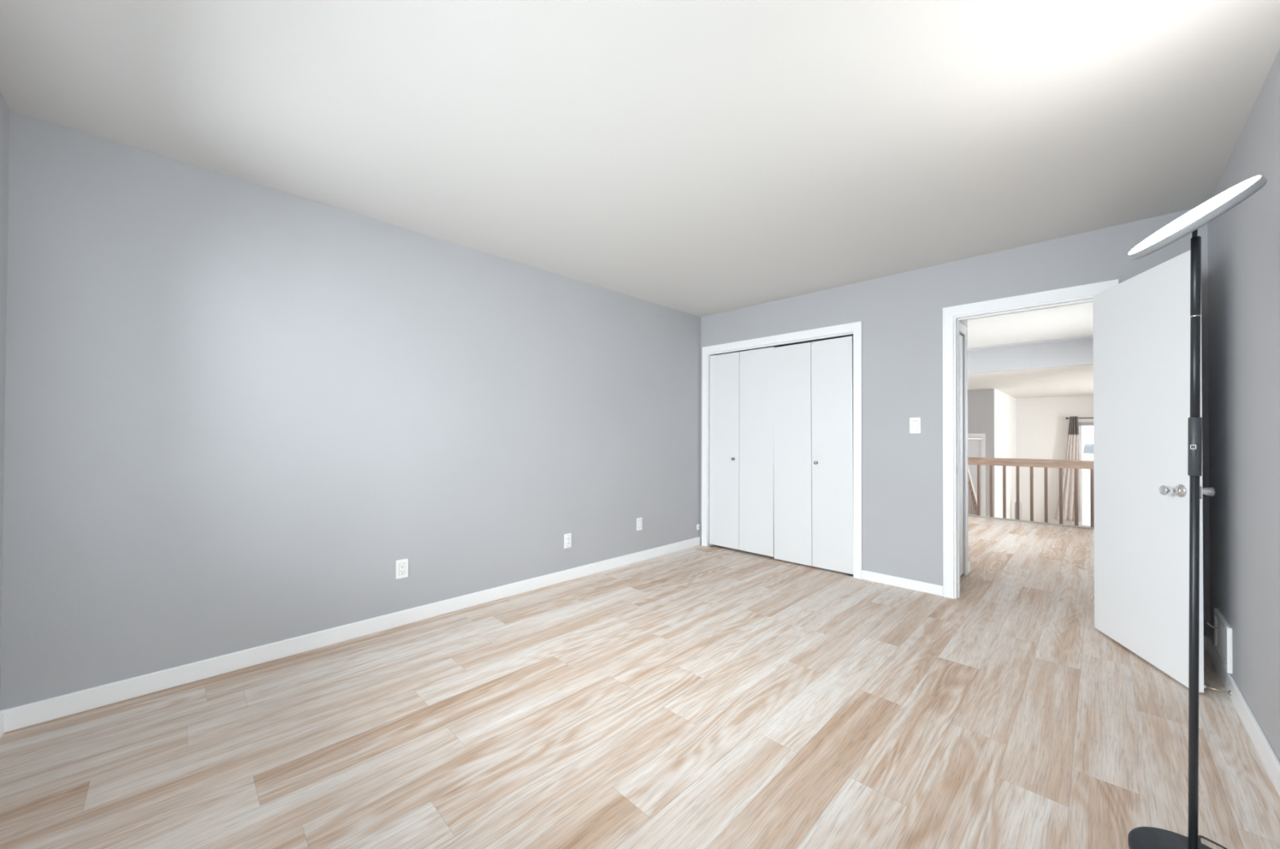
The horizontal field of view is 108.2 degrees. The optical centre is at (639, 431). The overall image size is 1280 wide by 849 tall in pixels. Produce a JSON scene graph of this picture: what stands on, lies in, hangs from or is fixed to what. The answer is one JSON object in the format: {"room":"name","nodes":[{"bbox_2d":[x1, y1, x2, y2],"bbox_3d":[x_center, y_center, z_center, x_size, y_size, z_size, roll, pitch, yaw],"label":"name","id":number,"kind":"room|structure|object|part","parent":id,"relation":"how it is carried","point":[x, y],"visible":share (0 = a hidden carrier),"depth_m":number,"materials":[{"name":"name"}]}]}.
{"room":"empty bedroom","nodes":[
{"label":"empty bedroom","id":0,"kind":"room"},
{"bbox_2d":[0,91,9,690],"bbox_3d":[-1.301,-0.052,0.549,3.700,2.440,0.120,0,-1,45],"label":"wall","id":1,"kind":"structure","parent":0,"point":[4,109],"depth_m":1.78,"materials":[{"name":"grey paint"}]},
{"bbox_2d":[0,711,4,739],"bbox_3d":[-1.259,1.123,0.586,3.460,0.090,0.012,0,-1,45],"label":"baseboard","id":2,"kind":"structure","parent":1,"relation":"attached to","point":[2,717],"depth_m":1.78,"materials":[{"name":"white paint"}]},
{"bbox_2d":[0,110,701,710],"bbox_3d":[-0.960,-0.026,3.432,0.120,2.440,4.690,0,-1,45],"label":"wall","id":3,"kind":"structure","parent":0,"point":[233,406],"depth_m":2.41,"materials":[{"name":"grey paint"}]},
{"bbox_2d":[0,536,700,733],"bbox_3d":[-0.922,1.149,3.369,0.013,0.090,4.434,0,-1,45],"label":"baseboard","id":4,"kind":"structure","parent":3,"relation":"attached to","point":[15,717],"depth_m":2.39,"materials":[{"name":"white paint"}]},
{"bbox_2d":[395,558,408,579],"bbox_3d":[-1.457,0.842,2.837,0.007,0.115,0.070,0,-1,45],"label":"wall outlet","id":5,"kind":"object","parent":3,"relation":"attached to","point":[402,566],"visible":1,"depth_m":2.83,"materials":[{"name":"white plastic"}]},
{"bbox_2d":[564,533,571,548],"bbox_3d":[-0.579,0.879,3.719,0.008,0.115,0.070,0,-1,45],"label":"wall outlet","id":6,"kind":"object","parent":3,"relation":"attached to","point":[567,537],"visible":1,"depth_m":3.71,"materials":[{"name":"white plastic"}]},
{"bbox_2d":[636,517,642,530],"bbox_3d":[-0.004,0.860,4.297,0.008,0.115,0.070,0,-1,45],"label":"wall plate","id":7,"kind":"object","parent":3,"relation":"attached to","point":[639,521],"visible":1,"depth_m":4.29,"materials":[{"name":"white plastic"}]},
{"bbox_2d":[0,0,1279,348],"bbox_3d":[1.935,-1.308,3.584,4.020,0.150,8.965,0,-1,45],"label":"ceiling","id":8,"kind":"structure","parent":0,"point":[700,158],"depth_m":1.84,"materials":[{"name":"white paint"}]},
{"bbox_2d":[0,515,1279,848],"bbox_3d":[1.899,1.316,3.520,4.000,0.220,8.870,0,-1,45],"label":"floor","id":9,"kind":"structure","parent":0,"point":[700,696],"depth_m":1.81,"materials":[{"name":"brown wood"}]},
{"bbox_2d":[968,514,1093,528],"bbox_3d":[5.212,1.234,6.441,3.180,0.020,0.052,0,-1,45],"label":"trim","id":10,"kind":"structure","parent":9,"relation":"on","point":[971,515],"depth_m":6.28,"materials":[{"name":"white paint"}]},
{"bbox_2d":[968,457,1093,527],"bbox_3d":[5.556,0.799,6.109,2.218,0.846,0.040,0,-1,45],"label":"railing","id":11,"kind":"object","parent":10,"relation":"on","point":[1046,464],"visible":0.55,"depth_m":6.30,"materials":[{"name":"brown wood"}]},
{"bbox_3d":[5.557,0.430,6.113,2.218,0.108,0.040,0,-1,45],"label":"handrail","id":12,"kind":"part","parent":11,"relation":"part of","materials":[{"name":"brown wood"}]},
{"bbox_2d":[1128,175,1267,848],"bbox_3d":[1.361,0.259,0.896,0.298,1.843,1.084,0,-1,24],"label":"floor lamp","id":13,"kind":"object","parent":9,"relation":"on","point":[1140,837],"visible":1,"depth_m":1.24,"materials":[{"name":"black metal"}]},
{"bbox_2d":[1128,175,1260,254],"bbox_3d":[1.494,-0.580,1.260,0.226,0.156,0.249,0,-1,45],"label":"diffuser","id":14,"kind":"object","parent":13,"relation":"attached to","point":[1199,216],"depth_m":1.20,"materials":[{"name":"white plastic"}]},
{"bbox_3d":[1.370,1.176,0.872,0.147,0.008,1.104,0,-1,34],"label":"power cord","id":15,"kind":"part","parent":13,"relation":"part of","materials":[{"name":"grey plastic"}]},
{"bbox_2d":[717,320,968,575],"bbox_3d":[1.752,-0.005,4.582,2.342,2.440,0.765,0,-1,45],"label":"wall","id":16,"kind":"structure","parent":0,"point":[964,322],"depth_m":3.99,"materials":[{"name":"grey paint"}]},
{"bbox_2d":[960,334,963,575],"bbox_3d":[2.525,0.192,3.720,0.025,1.992,0.538,0,-1,45],"label":"door","id":17,"kind":"structure","parent":16,"relation":"in","point":[961,336],"depth_m":3.86,"materials":[{"name":"white paint"}]},
{"bbox_2d":[960,322,968,575],"bbox_3d":[2.553,0.166,3.714,0.018,2.088,0.638,0,-1,45],"label":"trim","id":18,"kind":"structure","parent":16,"relation":"attached to","point":[963,330],"depth_m":3.90,"materials":[{"name":"white paint"}]},
{"bbox_2d":[700,208,1210,635],"bbox_3d":[1.921,-0.012,3.790,3.700,2.440,0.120,0,-1,45],"label":"wall","id":19,"kind":"structure","parent":0,"point":[900,315],"depth_m":3.52,"materials":[{"name":"grey paint"}]},
{"bbox_2d":[707,346,774,556],"bbox_3d":[0.997,0.206,4.647,0.751,2.012,0.059,0,-1,45],"label":"door","id":20,"kind":"structure","parent":19,"relation":"in","point":[741,417],"depth_m":4.62,"materials":[{"name":"white paint"}]},
{"bbox_3d":[0.876,0.195,4.788,0.361,1.988,0.030,0,-1,45],"label":"panel","id":21,"kind":"part","parent":20,"relation":"part of","materials":[{"name":"white paint"}]},
{"bbox_3d":[1.140,0.194,4.525,0.376,1.988,0.030,0,-1,45],"label":"panel","id":22,"kind":"part","parent":20,"relation":"part of","materials":[{"name":"white paint"}]},
{"bbox_2d":[709,332,853,355],"bbox_3d":[1.273,-0.819,4.403,1.488,0.012,0.038,0,-1,45],"label":"closet track","id":23,"kind":"object","parent":19,"relation":"attached to","point":[851,333],"visible":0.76,"depth_m":4.32,"materials":[{"name":"white metal"}]},
{"bbox_2d":[701,321,862,579],"bbox_3d":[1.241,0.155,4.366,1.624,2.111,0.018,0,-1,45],"label":"trim","id":24,"kind":"structure","parent":19,"relation":"attached to","point":[856,327],"depth_m":3.84,"materials":[{"name":"white paint"}]},
{"bbox_2d":[773,336,853,577],"bbox_3d":[1.522,0.207,4.117,0.732,2.005,0.059,-1,-1,45],"label":"door","id":25,"kind":"structure","parent":19,"relation":"in","point":[813,381],"depth_m":4.09,"materials":[{"name":"white paint"}]},
{"bbox_3d":[1.403,0.202,4.256,0.367,1.991,0.030,-1,-1,45],"label":"panel","id":26,"kind":"part","parent":25,"relation":"part of","materials":[{"name":"white paint"}]},
{"bbox_3d":[1.661,0.198,3.999,0.354,1.991,0.030,-1,-1,45],"label":"panel","id":27,"kind":"part","parent":25,"relation":"part of","materials":[{"name":"white paint"}]},
{"bbox_2d":[862,569,942,595],"bbox_3d":[2.016,1.169,3.587,0.569,0.075,0.013,0,-1,45],"label":"baseboard","id":28,"kind":"structure","parent":19,"relation":"attached to","point":[925,587],"depth_m":3.57,"materials":[{"name":"white paint"}]},
{"bbox_2d":[909,417,920,433],"bbox_3d":[2.096,-0.044,3.526,0.076,0.120,0.008,0,-1,45],"label":"light switch","id":29,"kind":"object","parent":19,"relation":"attached to","point":[914,423],"visible":1,"depth_m":3.52,"materials":[{"name":"white plastic"}]},
{"bbox_2d":[942,279,1119,598],"bbox_3d":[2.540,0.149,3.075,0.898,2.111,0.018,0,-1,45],"label":"trim","id":30,"kind":"structure","parent":19,"relation":"attached to","point":[1092,289],"depth_m":3.35,"materials":[{"name":"white paint"}]},
{"bbox_2d":[1203,635,1207,652],"bbox_3d":[2.973,1.160,2.635,0.322,0.085,0.013,0,-1,45],"label":"baseboard","id":31,"kind":"structure","parent":19,"relation":"attached to","point":[1205,637],"depth_m":2.52,"materials":[{"name":"white paint"}]},
{"bbox_2d":[967,388,995,516],"bbox_3d":[6.566,0.672,9.458,1.090,3.008,0.120,0,-1,45],"label":"wall","id":32,"kind":"structure","parent":0,"point":[980,402],"depth_m":9.12,"materials":[{"name":"grey paint"}]},
{"bbox_2d":[968,436,982,515],"bbox_3d":[6.553,1.135,9.464,0.720,2.062,0.080,0,-1,45],"label":"door","id":33,"kind":"structure","parent":32,"relation":"in","point":[974,445],"depth_m":9.30,"materials":[{"name":"white paint"}]},
{"bbox_2d":[968,433,985,515],"bbox_3d":[6.511,1.110,9.409,0.818,2.130,0.018,0,-1,45],"label":"trim","id":34,"kind":"structure","parent":32,"relation":"attached to","point":[982,435],"depth_m":9.14,"materials":[{"name":"white paint"}]},
{"bbox_2d":[995,389,1016,519],"bbox_3d":[8.080,0.685,10.278,0.100,3.008,3.180,0,-1,45],"label":"wall","id":35,"kind":"structure","parent":0,"point":[1005,404],"depth_m":10.18,"materials":[{"name":"white paint"}]},
{"bbox_2d":[967,364,1093,398],"bbox_3d":[8.310,-0.888,8.007,5.620,0.100,6.345,0,-1,45],"label":"ceiling","id":36,"kind":"structure","parent":0,"point":[1075,380],"depth_m":7.90,"materials":[{"name":"white paint"}]},
{"bbox_2d":[967,338,1093,373],"bbox_3d":[5.258,-1.027,6.499,3.180,0.337,0.100,0,-1,45],"label":"wall","id":37,"kind":"structure","parent":0,"point":[1075,353],"depth_m":6.33,"materials":[{"name":"grey paint"}]},
{"bbox_2d":[967,334,1093,351],"bbox_3d":[5.148,-1.188,6.388,3.180,0.018,0.215,0,-1,45],"label":"trim","id":38,"kind":"structure","parent":37,"relation":"attached to","point":[1091,336],"depth_m":6.21,"materials":[{"name":"grey paint"}]},
{"bbox_2d":[1016,395,1093,525],"bbox_3d":[10.850,0.692,9.851,4.630,3.008,0.120,0,-1,45],"label":"wall","id":39,"kind":"structure","parent":0,"point":[1042,424],"depth_m":11.02,"materials":[{"name":"white paint"}]},
{"bbox_2d":[1065,417,1093,419],"bbox_3d":[10.666,-0.303,9.885,2.330,0.044,0.105,0,-1,45],"label":"curtain rod","id":40,"kind":"object","parent":39,"relation":"attached to","point":[1066,418],"visible":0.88,"depth_m":10.47,"materials":[{"name":"grey metal"}]},
{"bbox_2d":[1054,416,1080,521],"bbox_3d":[9.776,0.851,10.598,0.440,2.376,0.129,0,-1,45],"label":"curtain","id":41,"kind":"object","parent":40,"relation":"hanging from","point":[1072,453],"visible":0.71,"depth_m":10.57,"materials":[{"name":"grey fabric"}]},
{"bbox_2d":[1079,426,1090,526],"bbox_3d":[10.796,0.986,9.887,2.060,2.380,0.060,0,-1,45],"label":"window","id":42,"kind":"structure","parent":39,"relation":"in","point":[1080,427],"depth_m":10.57,"materials":[{"name":"white paint"}]},
{"bbox_2d":[1078,422,1093,426],"bbox_3d":[10.765,-0.170,9.862,2.080,0.080,0.060,0,-1,45],"label":"trim","id":43,"kind":"structure","parent":39,"relation":"attached to","point":[1080,424],"depth_m":10.49,"materials":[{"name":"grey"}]},
{"bbox_2d":[1207,48,1279,761],"bbox_3d":[1.579,-0.038,0.907,0.120,2.440,4.690,0,-1,45],"label":"wall","id":44,"kind":"structure","parent":0,"point":[1243,242],"depth_m":1.82,"materials":[{"name":"grey paint"}]},
{"bbox_2d":[1093,249,1215,693],"bbox_3d":[2.662,0.178,2.467,0.173,2.018,0.759,0,-1,19],"label":"door","id":45,"kind":"structure","parent":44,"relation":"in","point":[1141,323],"depth_m":2.40,"materials":[{"name":"white paint"}]},
{"bbox_3d":[2.511,0.279,2.186,0.069,0.062,0.062,0,-1,19],"label":"knob","id":46,"kind":"part","parent":45,"relation":"part of","materials":[{"name":"silver metal"}]},
{"bbox_3d":[2.539,0.279,2.108,0.025,0.056,0.003,0,-1,19],"label":"latch plate","id":47,"kind":"part","parent":45,"relation":"part of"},
{"bbox_3d":[2.609,0.280,2.152,0.069,0.062,0.062,0,-1,19],"label":"knob","id":48,"kind":"part","parent":45,"relation":"part of","materials":[{"name":"silver metal"}]},
{"bbox_2d":[1206,608,1232,674],"bbox_3d":[2.784,0.996,2.231,0.045,0.207,0.345,0,-1,45],"label":"air vent","id":49,"kind":"object","parent":44,"relation":"in","point":[1223,631],"visible":1,"depth_m":2.20,"materials":[{"name":"white plastic"}]},
{"bbox_2d":[1206,635,1279,796],"bbox_3d":[1.528,1.137,0.944,0.013,0.090,4.450,0,-1,45],"label":"baseboard","id":50,"kind":"structure","parent":44,"relation":"attached to","point":[1271,762],"depth_m":1.80,"materials":[{"name":"white paint"}]},
{"bbox_2d":[1204,684,1231,695],"bbox_3d":[2.593,1.162,2.085,0.086,0.022,0.022,0,-1,45],"label":"door stop","id":51,"kind":"object","parent":50,"relation":"attached to","point":[1229,692],"visible":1,"depth_m":2.08,"materials":[{"name":"silver metal"}]},
{"bbox_3d":[2.596,1.162,2.083,0.069,0.007,0.007,0,-1,45],"label":"rod","id":52,"kind":"part","parent":51,"relation":"part of","materials":[{"name":"gold metal"}]},
{"bbox_3d":[8.274,2.219,7.955,5.620,0.100,6.415,0,-1,45],"label":"floor","id":53,"kind":"structure","parent":0,"visible":0},
{"bbox_2d":[968,467,981,515],"bbox_3d":[5.302,1.310,7.368,0.090,1.686,1.345,0,-1,45],"label":"stair railing","id":54,"kind":"object","parent":53,"relation":"on","point":[972,496],"visible":0.16,"depth_m":7.25,"materials":[{"name":"beige paint"}]},
{"bbox_2d":[1014,501,1022,519],"bbox_3d":[8.623,1.891,10.556,0.128,0.605,0.128,0,-1,45],"label":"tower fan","id":55,"kind":"object","parent":53,"relation":"on","point":[1020,504],"visible":0.3,"depth_m":10.50,"materials":[{"name":"white plastic"}]},
{"label":"outside","id":56,"kind":"structure","parent":0,"visible":0},
{"bbox_2d":[1082,468,1090,524],"bbox_3d":[32.665,3.044,22.964,60.000,0.100,49.280,0,-1,45],"label":"ground","id":57,"kind":"structure","parent":56,"point":[1086,473],"depth_m":20.43,"materials":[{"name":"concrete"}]},
{"bbox_2d":[1083,444,1093,460],"bbox_3d":[24.169,1.762,19.638,7.650,2.340,6.700,0,-1,45],"label":"house","id":58,"kind":"structure","parent":57,"relation":"on","point":[1088,448],"depth_m":20.80,"materials":[{"name":"white"}]}
]}

